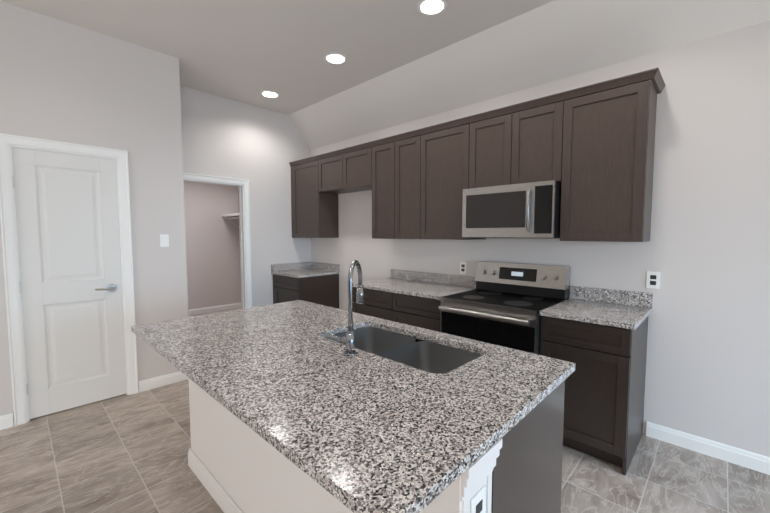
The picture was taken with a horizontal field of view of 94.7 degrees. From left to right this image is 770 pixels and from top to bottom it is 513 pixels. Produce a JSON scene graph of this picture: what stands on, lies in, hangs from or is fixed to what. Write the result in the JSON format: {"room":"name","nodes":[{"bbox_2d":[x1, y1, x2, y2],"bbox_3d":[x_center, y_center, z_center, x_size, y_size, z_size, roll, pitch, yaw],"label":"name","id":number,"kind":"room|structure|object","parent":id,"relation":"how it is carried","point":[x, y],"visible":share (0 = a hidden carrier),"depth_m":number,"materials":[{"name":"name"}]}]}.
{"room":"kitchen","nodes":[
{"label":"kitchen","id":0,"kind":"room"},
{"bbox_2d":[0,1,191,424],"bbox_3d":[-5.102,-0.143,0.175,0.120,3.108,9.080,3,5,44],"label":"wall","id":1,"kind":"structure","parent":0,"point":[61,81],"depth_m":3.03,"materials":[{"name":"grey paint"}]},
{"bbox_2d":[0,413,13,429],"bbox_3d":[-5.481,1.389,-0.224,0.016,0.100,7.900,3,5,44],"label":"baseboard","id":2,"kind":"structure","parent":1,"relation":"attached to","point":[6,421],"depth_m":2.60,"materials":[{"name":"white wood"}]},
{"bbox_2d":[12,147,126,418],"bbox_3d":[-2.492,0.209,2.848,0.096,2.042,0.622,3,5,44],"label":"pantry door","id":3,"kind":"structure","parent":1,"relation":"in","point":[67,221],"depth_m":2.84,"materials":[{"name":"white wood"}]},
{"bbox_2d":[0,133,138,425],"bbox_3d":[-2.533,0.173,2.891,0.164,2.133,0.770,3,5,44],"label":"door frame","id":4,"kind":"structure","parent":1,"relation":"attached to","point":[8,142],"depth_m":2.65,"materials":[{"name":"white wood"}]},
{"bbox_2d":[138,371,188,392],"bbox_3d":[-2.073,1.163,3.338,0.016,0.100,0.410,3,5,44],"label":"baseboard","id":5,"kind":"structure","parent":1,"relation":"attached to","point":[159,381],"depth_m":3.31,"materials":[{"name":"white wood"}]},
{"bbox_2d":[160,234,168,246],"bbox_3d":[-2.044,-0.146,3.290,0.009,0.116,0.072,3,5,44],"label":"switch plate","id":6,"kind":"object","parent":1,"relation":"attached to","point":[164,240],"visible":1,"depth_m":3.29,"materials":[{"name":"white plastic"}]},
{"bbox_2d":[184,87,311,308],"bbox_3d":[-1.793,-0.423,4.583,0.120,3.108,1.860,3,5,44],"label":"wall","id":7,"kind":"structure","parent":0,"point":[224,137],"depth_m":4.78,"materials":[{"name":"grey paint"}]},
{"bbox_2d":[188,302,240,315],"bbox_3d":[-3.397,0.980,6.228,0.016,0.100,1.830,3,5,44],"label":"baseboard","id":8,"kind":"structure","parent":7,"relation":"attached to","point":[235,305],"depth_m":6.49,"materials":[{"name":"white wood"}]},
{"bbox_2d":[183,173,251,308],"bbox_3d":[-2.090,0.097,4.305,0.164,2.105,0.890,3,5,44],"label":"door frame","id":9,"kind":"structure","parent":7,"relation":"attached to","point":[243,185],"depth_m":4.52,"materials":[{"name":"white wood"}]},
{"bbox_2d":[222,213,238,227],"bbox_3d":[-2.121,-0.583,5.953,2.096,0.315,0.358,3,5,44],"label":"closet shelf","id":10,"kind":"object","parent":7,"relation":"attached to","point":[231,214],"visible":0.15,"depth_m":6.34,"materials":[{"name":"white wood"}]},
{"bbox_2d":[0,308,769,512],"bbox_3d":[-1.385,1.595,-1.899,14.420,0.100,11.120,3,5,44],"label":"floor","id":11,"kind":"structure","parent":0,"point":[124,453],"depth_m":2.12,"materials":[{"name":"tile"}]},
{"bbox_2d":[273,274,338,308],"bbox_3d":[-1.076,0.676,4.845,0.647,0.882,0.627,3,5,44],"label":"base cabinet","id":12,"kind":"object","parent":11,"relation":"on","point":[323,290],"visible":0.48,"depth_m":4.62,"materials":[{"name":"brown wood"}]},
{"bbox_2d":[271,262,339,277],"bbox_3d":[-1.078,0.170,4.800,0.662,0.130,0.649,3,5,44],"label":"countertop","id":13,"kind":"structure","parent":12,"relation":"on","point":[303,269],"depth_m":4.87,"materials":[{"name":"stone"}]},
{"bbox_2d":[188,338,564,512],"bbox_3d":[-0.249,0.870,1.779,1.934,0.882,0.784,3,5,44],"label":"kitchen island","id":14,"kind":"object","parent":11,"relation":"on","point":[236,464],"visible":0.27,"depth_m":1.34,"materials":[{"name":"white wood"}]},
{"bbox_2d":[131,260,575,512],"bbox_3d":[-0.327,0.321,1.677,1.952,0.625,1.080,3,5,44],"label":"island countertop","id":15,"kind":"structure","parent":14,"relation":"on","point":[352,411],"depth_m":1.18,"materials":[{"name":"stone"}]},
{"bbox_2d":[321,260,364,356],"bbox_3d":[-0.149,0.213,1.548,0.136,0.393,0.222,3,5,44],"label":"faucet","id":16,"kind":"object","parent":15,"relation":"on","point":[348,350],"depth_m":1.50,"materials":[{"name":"silver metal"}]},
{"bbox_2d":[352,287,440,331],"bbox_3d":[0.286,0.758,3.547,1.148,0.882,0.627,3,5,44],"label":"base cabinet","id":17,"kind":"object","parent":11,"relation":"on","point":[421,312],"visible":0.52,"depth_m":3.23,"materials":[{"name":"brown wood"}]},
{"bbox_2d":[352,269,475,299],"bbox_3d":[0.273,0.251,3.512,1.163,0.130,0.649,3,5,44],"label":"countertop","id":18,"kind":"structure","parent":17,"relation":"on","point":[425,284],"depth_m":3.51,"materials":[{"name":"stone"}]},
{"bbox_2d":[438,261,569,354],"bbox_3d":[0.925,0.660,2.822,0.762,1.170,0.729,3,5,44],"label":"range","id":19,"kind":"object","parent":11,"relation":"on","point":[503,304],"visible":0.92,"depth_m":2.74,"materials":[{"name":"silver metal"}]},
{"bbox_2d":[540,316,647,475],"bbox_3d":[1.439,0.828,2.449,0.504,0.882,0.627,3,5,44],"label":"base cabinet","id":20,"kind":"object","parent":11,"relation":"on","point":[604,394],"visible":0.77,"depth_m":2.19,"materials":[{"name":"brown wood"}]},
{"bbox_2d":[540,286,652,329],"bbox_3d":[1.438,0.322,2.402,0.524,0.130,0.649,3,5,44],"label":"countertop","id":21,"kind":"structure","parent":20,"relation":"on","point":[632,310],"depth_m":2.45,"materials":[{"name":"stone"}]},
{"bbox_2d":[0,0,769,149],"bbox_3d":[-1.427,-1.355,-2.129,14.420,0.538,11.000,3,5,44],"label":"ceiling","id":22,"kind":"structure","parent":0,"point":[406,61],"depth_m":2.87,"materials":[{"name":"white paint"}]},
{"bbox_2d":[261,91,278,97],"bbox_3d":[-1.349,-1.901,4.163,0.210,0.008,0.210,3,5,44],"label":"recessed light","id":23,"kind":"object","parent":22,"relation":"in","point":[270,94],"visible":1,"depth_m":4.16,"materials":[{"name":"white"}]},
{"bbox_2d":[324,53,346,63],"bbox_3d":[-0.461,-1.847,3.316,0.210,0.008,0.210,3,5,44],"label":"recessed light","id":24,"kind":"object","parent":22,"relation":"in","point":[335,58],"visible":1,"depth_m":3.30,"materials":[{"name":"white"}]},
{"bbox_2d":[417,0,446,15],"bbox_3d":[0.339,-1.799,2.554,0.210,0.008,0.210,3,5,44],"label":"recessed light","id":25,"kind":"object","parent":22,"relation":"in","point":[430,7],"visible":1,"depth_m":2.56,"materials":[{"name":"white"}]},
{"bbox_2d":[308,20,769,456],"bbox_3d":[2.456,-0.329,1.924,14.540,3.258,0.120,3,5,44],"label":"wall","id":26,"kind":"structure","parent":0,"point":[704,251],"depth_m":2.30,"materials":[{"name":"grey paint"}]},
{"bbox_2d":[289,156,338,237],"bbox_3d":[-0.970,-0.778,4.863,0.647,1.038,0.322,3,5,44],"label":"upper cabinet","id":27,"kind":"object","parent":26,"relation":"attached to","point":[314,214],"depth_m":4.70,"materials":[{"name":"brown wood"}]},
{"bbox_2d":[317,150,348,195],"bbox_3d":[-0.539,-1.043,4.434,0.545,0.455,0.322,3,5,44],"label":"upper cabinet","id":28,"kind":"object","parent":26,"relation":"attached to","point":[327,162],"depth_m":4.39,"materials":[{"name":"brown wood"}]},
{"bbox_2d":[337,141,372,191],"bbox_3d":[-0.232,-1.025,4.141,0.545,0.455,0.322,3,5,44],"label":"upper cabinet","id":29,"kind":"object","parent":26,"relation":"attached to","point":[354,163],"depth_m":4.04,"materials":[{"name":"brown wood"}]},
{"bbox_2d":[369,137,388,238],"bbox_3d":[0.108,-0.713,3.835,0.395,1.038,0.322,3,5,44],"label":"upper cabinet","id":30,"kind":"object","parent":26,"relation":"attached to","point":[380,186],"depth_m":3.77,"materials":[{"name":"brown wood"}]},
{"bbox_2d":[389,131,412,238],"bbox_3d":[0.329,-0.700,3.625,0.453,1.038,0.322,3,5,44],"label":"upper cabinet","id":31,"kind":"object","parent":26,"relation":"attached to","point":[400,145],"depth_m":3.57,"materials":[{"name":"brown wood"}]},
{"bbox_2d":[413,114,485,239],"bbox_3d":[0.638,-0.681,3.331,0.638,1.038,0.322,3,5,44],"label":"upper cabinet","id":32,"kind":"object","parent":26,"relation":"attached to","point":[444,154],"depth_m":3.22,"materials":[{"name":"brown wood"}]},
{"bbox_2d":[460,262,466,273],"bbox_3d":[0.766,0.112,3.479,0.072,0.116,0.008,3,5,44],"label":"electrical outlet","id":33,"kind":"object","parent":26,"relation":"attached to","point":[463,267],"visible":1,"depth_m":3.47,"materials":[{"name":"white plastic"}]},
{"bbox_2d":[477,108,500,187],"bbox_3d":[0.982,-0.874,2.989,0.433,0.610,0.322,3,5,44],"label":"upper cabinet","id":34,"kind":"object","parent":26,"relation":"attached to","point":[489,122],"depth_m":2.90,"materials":[{"name":"brown wood"}]},
{"bbox_2d":[501,92,564,184],"bbox_3d":[1.209,-0.860,2.773,0.433,0.610,0.322,3,5,44],"label":"upper cabinet","id":35,"kind":"object","parent":26,"relation":"attached to","point":[532,131],"depth_m":2.65,"materials":[{"name":"brown wood"}]},
{"bbox_2d":[462,180,561,237],"bbox_3d":[1.042,-0.353,2.864,0.733,0.405,0.468,3,5,44],"label":"microwave","id":36,"kind":"object","parent":35,"relation":"attached to","point":[528,210],"visible":0.9,"depth_m":2.68,"materials":[{"name":"silver metal"}]},
{"bbox_2d":[560,69,660,241],"bbox_3d":[1.521,-0.628,2.489,0.548,1.038,0.322,3,5,44],"label":"upper cabinet","id":37,"kind":"object","parent":26,"relation":"attached to","point":[591,148],"depth_m":2.33,"materials":[{"name":"brown wood"}]},
{"bbox_2d":[646,271,659,288],"bbox_3d":[1.849,0.163,2.447,0.072,0.116,0.008,3,5,44],"label":"electrical outlet","id":38,"kind":"object","parent":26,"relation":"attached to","point":[653,280],"visible":1,"depth_m":2.44,"materials":[{"name":"white plastic"}]},
{"bbox_2d":[646,421,769,474],"bbox_3d":[4.715,1.389,-0.222,7.925,0.100,0.016,3,5,44],"label":"baseboard","id":39,"kind":"structure","parent":26,"relation":"attached to","point":[739,457],"depth_m":2.27,"materials":[{"name":"white wood"}]}
]}

